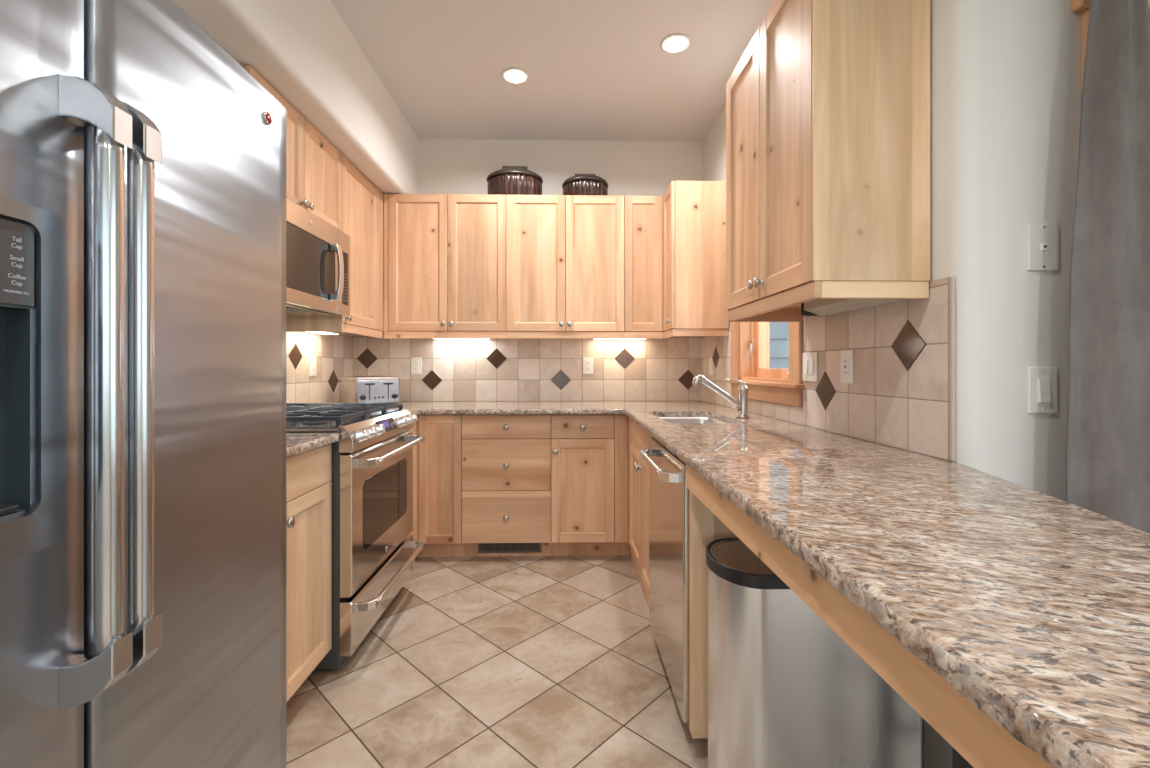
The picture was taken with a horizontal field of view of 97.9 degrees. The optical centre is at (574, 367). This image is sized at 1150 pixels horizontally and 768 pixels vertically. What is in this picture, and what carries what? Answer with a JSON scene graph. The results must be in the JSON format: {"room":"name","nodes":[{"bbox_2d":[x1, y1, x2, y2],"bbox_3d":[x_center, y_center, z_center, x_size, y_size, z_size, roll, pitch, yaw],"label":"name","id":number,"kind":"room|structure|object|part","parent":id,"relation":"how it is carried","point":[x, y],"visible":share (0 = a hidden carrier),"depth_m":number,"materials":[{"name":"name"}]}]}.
{"room":"kitchen","nodes":[
{"label":"kitchen","id":0,"kind":"room"},
{"bbox_2d":[172,0,417,208],"bbox_3d":[-1.281,-1.392,0.085,0.466,0.506,7.027,0,0,-1],"label":"soffit","id":1,"kind":"structure","parent":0,"point":[305,50],"depth_m":2.23,"materials":[{"name":"white paint"}]},
{"bbox_2d":[286,554,707,767],"bbox_3d":[0.948,1.198,0.121,5.300,0.080,7.400,0,0,-1],"label":"floor","id":2,"kind":"structure","parent":0,"point":[551,661],"depth_m":1.86,"materials":[{"name":"tile"}]},
{"bbox_2d":[0,0,285,767],"bbox_3d":[-1.063,0.263,0.754,0.889,1.790,0.920,0,0,-1],"label":"refrigerator","id":3,"kind":"object","parent":2,"relation":"on","point":[143,166],"visible":1,"depth_m":0.73,"materials":[{"name":"grey metal"}]},
{"bbox_3d":[-0.689,-0.127,0.496,0.026,0.105,0.271,0,0,-1],"label":"control panel","id":4,"kind":"part","parent":3,"relation":"part of","materials":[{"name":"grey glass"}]},
{"bbox_3d":[-0.707,0.238,0.504,0.050,1.740,0.404,0,0,-1],"label":"freezer door","id":5,"kind":"part","parent":3,"relation":"part of","materials":[{"name":"silver metal"}]},
{"bbox_3d":[-0.635,0.033,0.684,0.031,0.720,0.031,0,0,-1],"label":"handle","id":6,"kind":"part","parent":3,"relation":"part of","materials":[{"name":"silver metal"}]},
{"bbox_3d":[-0.637,0.033,0.735,0.031,0.720,0.031,0,0,-1],"label":"handle","id":7,"kind":"part","parent":3,"relation":"part of","materials":[{"name":"silver metal"}]},
{"bbox_2d":[286,444,331,702],"bbox_3d":[-1.192,0.716,1.550,0.650,0.883,0.615,0,0,-1],"label":"base cabinet","id":8,"kind":"object","parent":2,"relation":"on","point":[309,473],"visible":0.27,"depth_m":1.70,"materials":[{"name":"brown wood"}]},
{"bbox_3d":[-0.882,0.478,1.542,0.031,0.035,0.035,0,0,-1],"label":"knob","id":9,"kind":"part","parent":8,"relation":"part of","materials":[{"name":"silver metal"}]},
{"bbox_3d":[-0.907,0.352,1.556,0.020,0.137,0.613,0,0,-1],"label":"drawer","id":10,"kind":"part","parent":8,"relation":"part of","materials":[{"name":"brown wood"}]},
{"bbox_2d":[286,433,338,457],"bbox_3d":[-1.203,0.259,1.545,0.674,0.030,0.628,0,0,-1],"label":"countertop","id":11,"kind":"structure","parent":8,"relation":"on","point":[296,443],"depth_m":1.70,"materials":[{"name":"beige stone"}]},
{"bbox_2d":[286,403,424,669],"bbox_3d":[-1.159,0.672,2.248,0.790,0.972,0.764,0,0,-1],"label":"gas range","id":12,"kind":"object","parent":2,"relation":"on","point":[373,556],"visible":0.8,"depth_m":2.04,"materials":[{"name":"grey metal"}]},
{"bbox_3d":[-1.046,0.210,2.017,0.090,0.026,0.090,0,0,-1],"label":"burner","id":13,"kind":"part","parent":12,"relation":"part of","materials":[{"name":"grey metal"}]},
{"bbox_2d":[286,410,395,431],"bbox_3d":[-1.196,0.233,2.248,0.630,0.018,0.764,0,0,-1],"label":"cooktop","id":14,"kind":"object","parent":12,"relation":"in","point":[291,426],"depth_m":1.97,"materials":[{"name":"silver metal"}]},
{"bbox_3d":[-0.819,0.266,1.937,0.052,0.056,0.054,0,0,-1],"label":"knob","id":15,"kind":"part","parent":12,"relation":"part of","materials":[{"name":"silver metal"}]},
{"bbox_3d":[-0.821,0.266,2.022,0.052,0.056,0.054,0,0,-1],"label":"knob","id":16,"kind":"part","parent":12,"relation":"part of","materials":[{"name":"silver metal"}]},
{"bbox_3d":[-0.868,0.982,2.255,0.049,0.203,0.762,0,0,-1],"label":"warming drawer","id":17,"kind":"part","parent":12,"relation":"part of","materials":[{"name":"silver metal"}]},
{"bbox_3d":[-0.868,0.594,2.255,0.049,0.536,0.762,0,0,-1],"label":"oven door","id":18,"kind":"part","parent":12,"relation":"part of","materials":[{"name":"silver metal"}]},
{"bbox_3d":[-0.865,0.268,2.255,0.055,0.104,0.764,0,0,-1],"label":"control panel","id":19,"kind":"part","parent":12,"relation":"part of","materials":[{"name":"silver metal"}]},
{"bbox_3d":[-0.823,0.266,2.107,0.052,0.056,0.054,0,0,-1],"label":"knob","id":20,"kind":"part","parent":12,"relation":"part of","materials":[{"name":"silver metal"}]},
{"bbox_3d":[-0.847,0.260,2.256,0.024,0.052,0.200,0,0,-1],"label":"display glass","id":21,"kind":"part","parent":12,"relation":"part of","materials":[{"name":"black"}]},
{"bbox_3d":[-0.804,0.915,2.256,0.080,0.033,0.697,0,0,-1],"label":"handle","id":22,"kind":"part","parent":12,"relation":"part of","materials":[{"name":"silver metal"}]},
{"bbox_3d":[-0.804,0.368,2.256,0.080,0.033,0.697,0,0,-1],"label":"handle","id":23,"kind":"part","parent":12,"relation":"part of","materials":[{"name":"silver metal"}]},
{"bbox_3d":[-0.830,0.266,2.407,0.052,0.056,0.054,0,0,-1],"label":"knob","id":24,"kind":"part","parent":12,"relation":"part of","materials":[{"name":"silver metal"}]},
{"bbox_3d":[-0.831,0.266,2.492,0.052,0.056,0.054,0,0,-1],"label":"knob","id":25,"kind":"part","parent":12,"relation":"part of","materials":[{"name":"silver metal"}]},
{"bbox_3d":[-0.833,0.266,2.577,0.052,0.056,0.054,0,0,-1],"label":"knob","id":26,"kind":"part","parent":12,"relation":"part of","materials":[{"name":"silver metal"}]},
{"bbox_2d":[409,414,464,563],"bbox_3d":[-1.126,0.716,3.118,0.898,0.883,0.954,0,0,-1],"label":"base cabinet","id":27,"kind":"object","parent":2,"relation":"on","point":[437,461],"visible":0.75,"depth_m":2.98,"materials":[{"name":"brown wood"}]},
{"bbox_3d":[-0.937,0.664,2.815,0.020,0.764,0.340,0,0,-1],"label":"filler panel","id":28,"kind":"part","parent":27,"relation":"part of","materials":[{"name":"brown wood"}]},
{"bbox_3d":[-0.801,0.664,2.978,0.253,0.761,0.020,0,0,-1],"label":"door","id":29,"kind":"part","parent":27,"relation":"part of","materials":[{"name":"brown wood"}]},
{"bbox_2d":[462,414,551,556],"bbox_3d":[-0.415,0.716,3.277,0.530,0.883,0.662,0,0,-1],"label":"base cabinet","id":30,"kind":"object","parent":2,"relation":"on","point":[506,458],"visible":1,"depth_m":2.98,"materials":[{"name":"brown wood"}]},
{"bbox_3d":[-0.408,0.889,2.987,0.527,0.310,0.020,0,0,-1],"label":"drawer","id":31,"kind":"part","parent":30,"relation":"part of","materials":[{"name":"brown wood"}]},
{"bbox_3d":[-0.408,0.579,2.987,0.527,0.305,0.020,0,0,-1],"label":"drawer","id":32,"kind":"part","parent":30,"relation":"part of","materials":[{"name":"brown wood"}]},
{"bbox_3d":[-0.408,0.353,2.987,0.527,0.140,0.020,0,0,-1],"label":"drawer","id":33,"kind":"part","parent":30,"relation":"part of","materials":[{"name":"brown wood"}]},
{"bbox_2d":[478,543,541,552],"bbox_3d":[-0.399,1.094,3.069,0.390,0.084,0.007,0,0,-1],"label":"floor vent","id":34,"kind":"object","parent":30,"relation":"attached to","point":[482,547],"visible":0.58,"depth_m":3.07,"materials":[{"name":"brown metal"}]},
{"bbox_2d":[551,414,630,557],"bbox_3d":[0.390,0.716,3.297,1.079,0.883,0.665,0,0,-1],"label":"base cabinet","id":35,"kind":"object","parent":2,"relation":"on","point":[589,452],"visible":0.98,"depth_m":2.99,"materials":[{"name":"brown wood"}]},
{"bbox_3d":[0.046,0.353,2.997,0.375,0.140,0.020,0,0,-1],"label":"drawer","id":36,"kind":"part","parent":35,"relation":"part of","materials":[{"name":"brown wood"}]},
{"bbox_3d":[0.046,0.736,2.997,0.375,0.618,0.020,0,0,-1],"label":"door","id":37,"kind":"part","parent":35,"relation":"part of","materials":[{"name":"brown wood"}]},
{"bbox_3d":[0.277,0.664,3.002,0.079,0.764,0.020,0,0,-1],"label":"filler panel","id":38,"kind":"part","parent":35,"relation":"part of","materials":[{"name":"brown wood"}]},
{"bbox_2d":[361,401,1149,767],"bbox_3d":[-0.287,0.259,1.652,2.510,0.030,3.923,0,0,-1],"label":"countertop","id":39,"kind":"structure","parent":35,"relation":"on","point":[1033,606],"depth_m":0.65,"materials":[{"name":"beige stone"}]},
{"bbox_2d":[339,376,398,402],"bbox_3d":[-1.306,0.150,3.200,0.281,0.186,0.290,0,0,43],"label":"toaster","id":40,"kind":"object","parent":39,"relation":"on","point":[352,389],"visible":0.9,"depth_m":3.11,"materials":[{"name":"silver metal"}]},
{"bbox_3d":[-1.224,0.150,3.125,0.010,0.142,0.266,0,0,43],"label":"plate","id":41,"kind":"part","parent":40,"relation":"part of","materials":[{"name":"grey metal"}]},
{"bbox_2d":[659,417,725,422],"bbox_3d":[0.578,0.367,2.479,0.377,0.185,0.624,0,0,-1],"label":"sink","id":42,"kind":"object","parent":39,"relation":"in","point":[667,419],"visible":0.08,"depth_m":2.77,"materials":[{"name":"silver metal"}]},
{"bbox_2d":[692,374,749,417],"bbox_3d":[0.703,0.138,2.416,0.285,0.212,0.062,0,0,-7],"label":"kitchen faucet","id":43,"kind":"object","parent":39,"relation":"on","point":[741,404],"visible":1,"depth_m":2.41,"materials":[{"name":"silver metal"}]},
{"bbox_3d":[0.708,0.126,2.418,0.232,0.171,0.040,0,0,-6],"label":"spout","id":44,"kind":"part","parent":43,"relation":"part of","materials":[{"name":"silver metal"}]},
{"bbox_3d":[0.770,0.067,2.428,0.090,0.026,0.020,0,0,-1],"label":"lever","id":45,"kind":"part","parent":43,"relation":"part of","materials":[{"name":"silver metal"}]},
{"bbox_2d":[686,464,1052,767],"bbox_3d":[0.352,0.311,0.594,0.020,0.074,1.732,0,0,-1],"label":"board","id":46,"kind":"object","parent":39,"relation":"attached to","point":[978,739],"visible":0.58,"depth_m":0.55,"materials":[{"name":"beige wood"}]},
{"bbox_2d":[628,417,652,608],"bbox_3d":[0.622,0.716,2.570,0.649,0.883,0.900,0,0,-1],"label":"base cabinet","id":47,"kind":"object","parent":2,"relation":"on","point":[638,438],"visible":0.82,"depth_m":2.58,"materials":[{"name":"brown wood"}]},
{"bbox_3d":[0.328,0.664,2.964,0.019,0.764,0.057,0,0,-1],"label":"filler panel","id":48,"kind":"part","parent":47,"relation":"part of","materials":[{"name":"brown wood"}]},
{"bbox_3d":[0.334,0.736,2.728,0.020,0.618,0.407,0,0,-1],"label":"door","id":49,"kind":"part","parent":47,"relation":"part of","materials":[{"name":"brown wood"}]},
{"bbox_3d":[0.343,0.736,2.318,0.020,0.618,0.407,0,0,-1],"label":"door","id":50,"kind":"part","parent":47,"relation":"part of","materials":[{"name":"brown wood"}]},
{"bbox_2d":[640,437,688,722],"bbox_3d":[0.612,0.725,1.813,0.694,0.866,0.610,0,0,-1],"label":"dishwasher","id":51,"kind":"object","parent":2,"relation":"on","point":[668,491],"visible":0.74,"depth_m":1.66,"materials":[{"name":"grey metal"}]},
{"bbox_3d":[0.292,0.346,1.807,0.054,0.030,0.490,0,0,-1],"label":"handle","id":52,"kind":"part","parent":51,"relation":"part of","materials":[{"name":"silver metal"}]},
{"bbox_2d":[689,490,737,737],"bbox_3d":[0.656,0.716,1.486,0.629,0.883,0.038,0,0,-1],"label":"end panel","id":53,"kind":"object","parent":2,"relation":"on","point":[705,527],"visible":0.17,"depth_m":1.46,"materials":[{"name":"brown wood"}]},
{"bbox_3d":[0.374,0.679,1.480,0.065,0.809,0.038,0,0,-1],"label":"post","id":54,"kind":"part","parent":53,"relation":"part of","materials":[{"name":"brown wood"}]},
{"bbox_3d":[0.689,0.716,1.496,0.564,0.883,0.020,0,0,-1],"label":"panel","id":55,"kind":"part","parent":53,"relation":"part of","materials":[{"name":"brown wood"}]},
{"bbox_2d":[706,538,923,767],"bbox_3d":[0.581,0.821,1.298,0.524,0.674,0.266,0,0,-1],"label":"trash can","id":56,"kind":"object","parent":2,"relation":"on","point":[785,690],"visible":0.8,"depth_m":1.17,"materials":[{"name":"silver metal"}]},
{"bbox_3d":[0.576,0.490,1.298,0.434,0.003,0.235,0,0,-1],"label":"lid","id":57,"kind":"part","parent":56,"relation":"part of","materials":[{"name":"silver metal"}]},
{"bbox_2d":[952,747,973,767],"bbox_3d":[0.950,0.841,0.897,0.340,0.635,0.350,0,0,-1],"label":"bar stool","id":58,"kind":"object","parent":2,"relation":"on","point":[958,761],"visible":0.02,"depth_m":1.04,"materials":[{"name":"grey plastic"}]},
{"bbox_2d":[382,139,702,333],"bbox_3d":[-0.254,-0.243,3.672,2.682,2.803,0.100,0,0,-1],"label":"wall","id":59,"kind":"structure","parent":0,"point":[445,166],"depth_m":3.63,"materials":[{"name":"white paint"}]},
{"bbox_2d":[384,194,505,338],"bbox_3d":[-0.853,-0.661,3.421,0.795,0.943,0.360,0,0,-1],"label":"upper cabinet","id":60,"kind":"object","parent":59,"relation":"attached to","point":[445,255],"visible":1,"depth_m":3.28,"materials":[{"name":"brown wood"}]},
{"bbox_3d":[-1.234,-0.685,3.274,0.028,0.896,0.020,0,0,-1],"label":"filler panel","id":61,"kind":"part","parent":60,"relation":"part of","materials":[{"name":"brown wood"}]},
{"bbox_3d":[-1.026,-0.685,3.278,0.382,0.893,0.020,0,0,-1],"label":"door","id":62,"kind":"part","parent":60,"relation":"part of","materials":[{"name":"brown wood"}]},
{"bbox_3d":[-0.643,-0.685,3.286,0.378,0.893,0.020,0,0,-1],"label":"door","id":63,"kind":"part","parent":60,"relation":"part of","materials":[{"name":"brown wood"}]},
{"bbox_2d":[353,334,701,400],"bbox_3d":[-0.331,0.004,3.615,2.509,0.480,0.010,0,0,-1],"label":"tile backsplash","id":64,"kind":"structure","parent":59,"relation":"attached to","point":[506,369],"depth_m":3.62,"materials":[{"name":"tile"}]},
{"bbox_2d":[411,357,421,373],"bbox_3d":[-1.137,-0.012,3.591,0.074,0.118,0.009,0,0,-1],"label":"outlet plate","id":65,"kind":"object","parent":64,"relation":"attached to","point":[416,362],"visible":1,"depth_m":3.59,"materials":[{"name":"white plastic"}]},
{"bbox_2d":[583,358,592,373],"bbox_3d":[0.095,-0.012,3.618,0.074,0.118,0.009,0,0,-1],"label":"outlet plate","id":66,"kind":"object","parent":64,"relation":"attached to","point":[587,362],"visible":1,"depth_m":3.62,"materials":[{"name":"white plastic"}]},
{"bbox_2d":[506,195,623,338],"bbox_3d":[-0.066,-0.661,3.439,0.777,0.943,0.360,0,0,-1],"label":"upper cabinet","id":67,"kind":"object","parent":59,"relation":"attached to","point":[565,254],"visible":1,"depth_m":3.29,"materials":[{"name":"brown wood"}]},
{"bbox_2d":[487,166,542,194],"bbox_3d":[-0.413,-1.260,3.444,0.387,0.253,0.324,0,0,-1],"label":"lidded basket","id":68,"kind":"object","parent":67,"relation":"on","point":[508,180],"visible":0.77,"depth_m":3.31,"materials":[{"name":"brown wicker"}]},
{"bbox_3d":[-0.413,-1.367,3.444,0.171,0.038,0.040,0,0,-1],"label":"handle","id":69,"kind":"part","parent":68,"relation":"part of","materials":[{"name":"grey"}]},
{"bbox_3d":[-0.413,-1.317,3.444,0.387,0.084,0.324,0,0,-1],"label":"lid","id":70,"kind":"part","parent":68,"relation":"part of","materials":[{"name":"grey"}]},
{"bbox_3d":[-0.257,-0.685,3.295,0.387,0.893,0.020,0,0,-1],"label":"door","id":71,"kind":"part","parent":67,"relation":"part of","materials":[{"name":"brown wood"}]},
{"bbox_2d":[562,174,607,195],"bbox_3d":[0.070,-1.235,3.454,0.320,0.203,0.324,0,0,-1],"label":"lidded basket","id":72,"kind":"object","parent":67,"relation":"on","point":[583,184],"visible":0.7,"depth_m":3.32,"materials":[{"name":"brown wicker"}]},
{"bbox_3d":[0.070,-1.274,3.454,0.320,0.069,0.324,0,0,-1],"label":"lid","id":73,"kind":"part","parent":72,"relation":"part of","materials":[{"name":"brown wicker"}]},
{"bbox_3d":[0.132,-0.685,3.304,0.385,0.893,0.020,0,0,-1],"label":"door","id":74,"kind":"part","parent":67,"relation":"part of","materials":[{"name":"brown wood"}]},
{"bbox_2d":[624,181,728,338],"bbox_3d":[0.627,-0.661,3.337,0.604,0.943,0.596,0,0,-1],"label":"upper cabinet","id":75,"kind":"object","parent":59,"relation":"attached to","point":[675,241],"visible":0.99,"depth_m":3.04,"materials":[{"name":"brown wood"}]},
{"bbox_3d":[0.452,-0.685,3.311,0.250,0.893,0.020,0,0,-1],"label":"door","id":76,"kind":"part","parent":75,"relation":"part of","materials":[{"name":"brown wood"}]},
{"bbox_3d":[0.593,-0.685,3.171,0.020,0.893,0.262,0,0,-1],"label":"door","id":77,"kind":"part","parent":75,"relation":"part of","materials":[{"name":"brown wood"}]},
{"bbox_2d":[330,0,773,141],"bbox_3d":[0.948,-1.695,0.121,5.300,0.100,7.400,0,0,-1],"label":"ceiling","id":78,"kind":"structure","parent":0,"point":[596,69],"depth_m":2.69,"materials":[{"name":"paint"}]},
{"bbox_2d":[501,67,528,83],"bbox_3d":[-0.337,-1.637,2.823,0.156,0.015,0.156,0,0,-1],"label":"recessed light","id":79,"kind":"object","parent":78,"relation":"in","point":[514,75],"visible":1,"depth_m":2.81,"materials":[{"name":"white paint"}]},
{"bbox_2d":[660,33,690,53],"bbox_3d":[0.511,-1.637,2.542,0.156,0.015,0.156,0,0,-1],"label":"recessed light","id":80,"kind":"object","parent":78,"relation":"in","point":[676,42],"visible":1,"depth_m":2.53,"materials":[{"name":"white paint"}]},
{"bbox_2d":[703,0,1080,767],"bbox_3d":[1.112,-0.243,2.464,0.306,2.803,2.377,0,0,-1],"label":"wall","id":81,"kind":"structure","parent":0,"point":[1005,75],"depth_m":1.28,"materials":[{"name":"white paint"}]},
{"bbox_2d":[726,315,804,406],"bbox_3d":[1.008,-0.397,2.538,0.200,1.130,0.900,0,0,-1],"label":"window","id":82,"kind":"structure","parent":81,"relation":"in","point":[749,340],"depth_m":2.68,"materials":[{"name":"brown wood"}]},
{"bbox_3d":[0.940,-0.445,2.537,0.014,1.035,0.860,0,0,-1],"label":"casing","id":83,"kind":"part","parent":82,"relation":"part of","materials":[{"name":"brown wood"}]},
{"bbox_3d":[1.036,-0.395,2.529,0.065,0.898,0.614,0,0,-1],"label":"sash","id":84,"kind":"part","parent":82,"relation":"part of","materials":[{"name":"brown wood"}]},
{"bbox_2d":[726,0,929,321],"bbox_3d":[0.787,-0.689,1.733,0.357,0.997,0.729,0,0,-1],"label":"upper cabinet","id":85,"kind":"object","parent":81,"relation":"attached to","point":[828,101],"visible":1,"depth_m":1.37,"materials":[{"name":"brown wood"}]},
{"bbox_3d":[0.645,-0.712,1.916,0.020,0.947,0.355,0,0,-1],"label":"door","id":86,"kind":"part","parent":85,"relation":"part of","materials":[{"name":"brown wood"}]},
{"bbox_3d":[0.624,-0.290,1.764,0.031,0.035,0.035,0,0,-1],"label":"knob","id":87,"kind":"part","parent":85,"relation":"part of","materials":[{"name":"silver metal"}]},
{"bbox_3d":[0.625,-0.290,1.710,0.031,0.035,0.035,0,0,-1],"label":"knob","id":88,"kind":"part","parent":85,"relation":"part of","materials":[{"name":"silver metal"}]},
{"bbox_3d":[0.653,-0.712,1.555,0.020,0.947,0.362,0,0,-1],"label":"door","id":89,"kind":"part","parent":85,"relation":"part of","materials":[{"name":"brown wood"}]},
{"bbox_2d":[801,299,908,315],"bbox_3d":[0.909,-0.220,1.668,0.097,0.056,0.475,0,0,-1],"label":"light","id":90,"kind":"object","parent":85,"relation":"attached to","point":[817,307],"visible":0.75,"depth_m":1.70,"materials":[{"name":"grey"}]},
{"bbox_3d":[0.811,-0.712,1.372,0.325,0.950,0.006,0,0,-1],"label":"panel","id":91,"kind":"part","parent":85,"relation":"part of","materials":[{"name":"brown wood"}]},
{"bbox_2d":[702,276,954,460],"bbox_3d":[0.953,0.004,2.468,0.011,0.480,2.348,0,0,-1],"label":"tile backsplash","id":92,"kind":"structure","parent":81,"relation":"attached to","point":[901,395],"depth_m":1.58,"materials":[{"name":"tile"}]},
{"bbox_2d":[709,358,712,374],"bbox_3d":[0.922,-0.007,3.417,0.012,0.118,0.074,0,0,-1],"label":"switch plate","id":93,"kind":"object","parent":92,"relation":"attached to","point":[710,359],"visible":1,"depth_m":3.40,"materials":[{"name":"white plastic"}]},
{"bbox_2d":[803,352,817,381],"bbox_3d":[0.953,-0.002,2.040,0.012,0.118,0.118,0,0,-1],"label":"switch plate","id":94,"kind":"object","parent":92,"relation":"attached to","point":[810,359],"visible":1,"depth_m":2.02,"materials":[{"name":"white plastic"}]},
{"bbox_2d":[841,350,852,383],"bbox_3d":[0.961,-0.002,1.774,0.009,0.118,0.074,0,0,-1],"label":"outlet plate","id":95,"kind":"object","parent":92,"relation":"attached to","point":[846,355],"visible":1,"depth_m":1.76,"materials":[{"name":"white plastic"}]},
{"bbox_2d":[843,357,847,375],"bbox_3d":[0.958,-0.002,1.774,0.003,0.066,0.033,0,0,-1],"label":"receptacle","id":96,"kind":"object","parent":95,"relation":"attached to","point":[845,359],"depth_m":1.77,"materials":[{"name":"grey plastic"}]},
{"bbox_3d":[0.980,0.004,1.301,0.010,0.480,0.013,0,0,-1],"label":"edge trim","id":97,"kind":"part","parent":92,"relation":"part of","materials":[{"name":"beige tile"}]},
{"bbox_2d":[1028,367,1056,412],"bbox_3d":[1.189,0.058,1.271,0.074,0.118,0.012,0,0,-1],"label":"switch plate","id":98,"kind":"object","parent":81,"relation":"attached to","point":[1042,381],"visible":1,"depth_m":1.27,"materials":[{"name":"white plastic"}]},
{"bbox_3d":[1.189,0.058,1.270,0.033,0.066,0.002,0,0,-1],"label":"switch frame","id":99,"kind":"part","parent":98,"relation":"part of","materials":[{"name":"white plastic"}]},
{"bbox_2d":[1027,223,1058,270],"bbox_3d":[1.190,-0.306,1.272,0.078,0.120,0.010,0,0,-1],"label":"phone jack plate","id":100,"kind":"object","parent":81,"relation":"attached to","point":[1042,238],"visible":1,"depth_m":1.27,"materials":[{"name":"white plastic"}]},
{"bbox_3d":[-1.564,-0.244,0.078,0.100,2.803,7.227,0,0,-1],"label":"wall","id":101,"kind":"structure","parent":0,"visible":0},
{"bbox_2d":[242,65,341,230],"bbox_3d":[-1.376,-0.912,2.265,0.360,0.441,0.786,0,0,-1],"label":"upper cabinet","id":102,"kind":"object","parent":101,"relation":"attached to","point":[313,164],"visible":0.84,"depth_m":2.34,"materials":[{"name":"brown wood"}]},
{"bbox_3d":[-1.232,-0.912,2.071,0.020,0.438,0.390,0,0,-1],"label":"door","id":103,"kind":"part","parent":102,"relation":"part of","materials":[{"name":"brown wood"}]},
{"bbox_3d":[-1.211,-0.737,2.243,0.031,0.035,0.035,0,0,-1],"label":"knob","id":104,"kind":"part","parent":102,"relation":"part of","materials":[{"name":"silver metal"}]},
{"bbox_3d":[-1.212,-0.737,2.293,0.031,0.035,0.035,0,0,-1],"label":"knob","id":105,"kind":"part","parent":102,"relation":"part of","materials":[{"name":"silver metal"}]},
{"bbox_2d":[286,197,349,315],"bbox_3d":[-1.338,-0.476,2.251,0.434,0.428,0.755,0,0,-1],"label":"microwave","id":106,"kind":"object","parent":102,"relation":"attached to","point":[317,251],"visible":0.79,"depth_m":2.28,"materials":[{"name":"grey metal"}]},
{"bbox_3d":[-1.366,-0.270,2.255,0.270,0.008,0.670,0,0,-1],"label":"panel","id":107,"kind":"part","parent":106,"relation":"part of","materials":[{"name":"silver metal"}]},
{"bbox_3d":[-1.150,-0.457,2.421,0.051,0.270,0.043,0,0,-1],"label":"handle","id":108,"kind":"part","parent":106,"relation":"part of","materials":[{"name":"silver metal"}]},
{"bbox_3d":[-1.195,-0.478,2.556,0.034,0.423,0.151,0,0,-1],"label":"control panel","id":109,"kind":"part","parent":106,"relation":"part of","materials":[{"name":"silver metal"}]},
{"bbox_3d":[-1.241,-0.912,2.465,0.020,0.438,0.391,0,0,-1],"label":"door","id":110,"kind":"part","parent":102,"relation":"part of","materials":[{"name":"brown wood"}]},
{"bbox_2d":[286,332,352,406],"bbox_3d":[-1.562,0.004,2.405,0.009,0.480,2.360,0,0,-1],"label":"tile backsplash","id":111,"kind":"structure","parent":101,"relation":"attached to","point":[333,353],"depth_m":3.05,"materials":[{"name":"tile"}]},
{"bbox_2d":[309,356,315,375],"bbox_3d":[-1.568,-0.007,3.001,0.009,0.118,0.074,0,0,-1],"label":"outlet plate","id":112,"kind":"object","parent":111,"relation":"attached to","point":[312,359],"visible":1,"depth_m":2.99,"materials":[{"name":"white plastic"}]},
{"bbox_2d":[286,155,382,337],"bbox_3d":[-1.392,-0.661,2.959,0.360,0.943,0.598,0,0,-1],"label":"upper cabinet","id":113,"kind":"object","parent":101,"relation":"attached to","point":[362,201],"visible":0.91,"depth_m":2.92,"materials":[{"name":"brown wood"}]},
{"bbox_2d":[309,332,340,334],"bbox_3d":[-1.501,-0.220,2.907,0.110,0.034,0.400,0,0,-1],"label":"light","id":114,"kind":"object","parent":113,"relation":"attached to","point":[324,333],"visible":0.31,"depth_m":2.99,"materials":[{"name":"white plastic"}]},
{"bbox_3d":[-1.251,-0.685,2.925,0.020,0.893,0.522,0,0,-1],"label":"door","id":115,"kind":"part","parent":113,"relation":"part of","materials":[{"name":"brown wood"}]},
{"bbox_3d":[-1.258,-0.685,3.225,0.020,0.896,0.072,0,0,-1],"label":"filler panel","id":116,"kind":"part","parent":113,"relation":"part of","materials":[{"name":"brown wood"}]},
{"bbox_3d":[2.330,-0.244,1.378,2.080,2.803,0.150,0,0,-1],"label":"wall","id":117,"kind":"structure","parent":0,"visible":0},
{"bbox_2d":[1072,0,1149,96],"bbox_3d":[2.023,0.063,1.282,1.518,2.190,0.028,0,0,-1],"label":"trim","id":118,"kind":"structure","parent":117,"relation":"attached to","point":[1083,6],"depth_m":1.27,"materials":[{"name":"brown wood"}]},
{"bbox_3d":[2.023,-1.107,1.240,1.700,0.030,0.111,0,0,-1],"label":"curtain rod","id":119,"kind":"object","parent":117,"relation":"attached to","visible":0},
{"bbox_2d":[1065,0,1149,532],"bbox_3d":[1.343,0.018,1.183,0.383,2.220,0.037,0,0,-1],"label":"curtain","id":120,"kind":"object","parent":119,"relation":"hanging from","point":[1107,469],"visible":0.74,"depth_m":1.18,"materials":[{"name":"grey fabric"}]},
{"label":"outside","id":121,"kind":"structure","parent":0,"visible":0},
{"bbox_3d":[2.443,1.383,2.556,45.000,0.050,45.000,0,0,-1],"label":"ground","id":122,"kind":"structure","parent":121,"visible":0},
{"bbox_2d":[769,322,788,368],"bbox_3d":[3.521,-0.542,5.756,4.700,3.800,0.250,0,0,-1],"label":"neighbouring house","id":123,"kind":"structure","parent":122,"relation":"on","point":[778,331],"depth_m":5.64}
]}

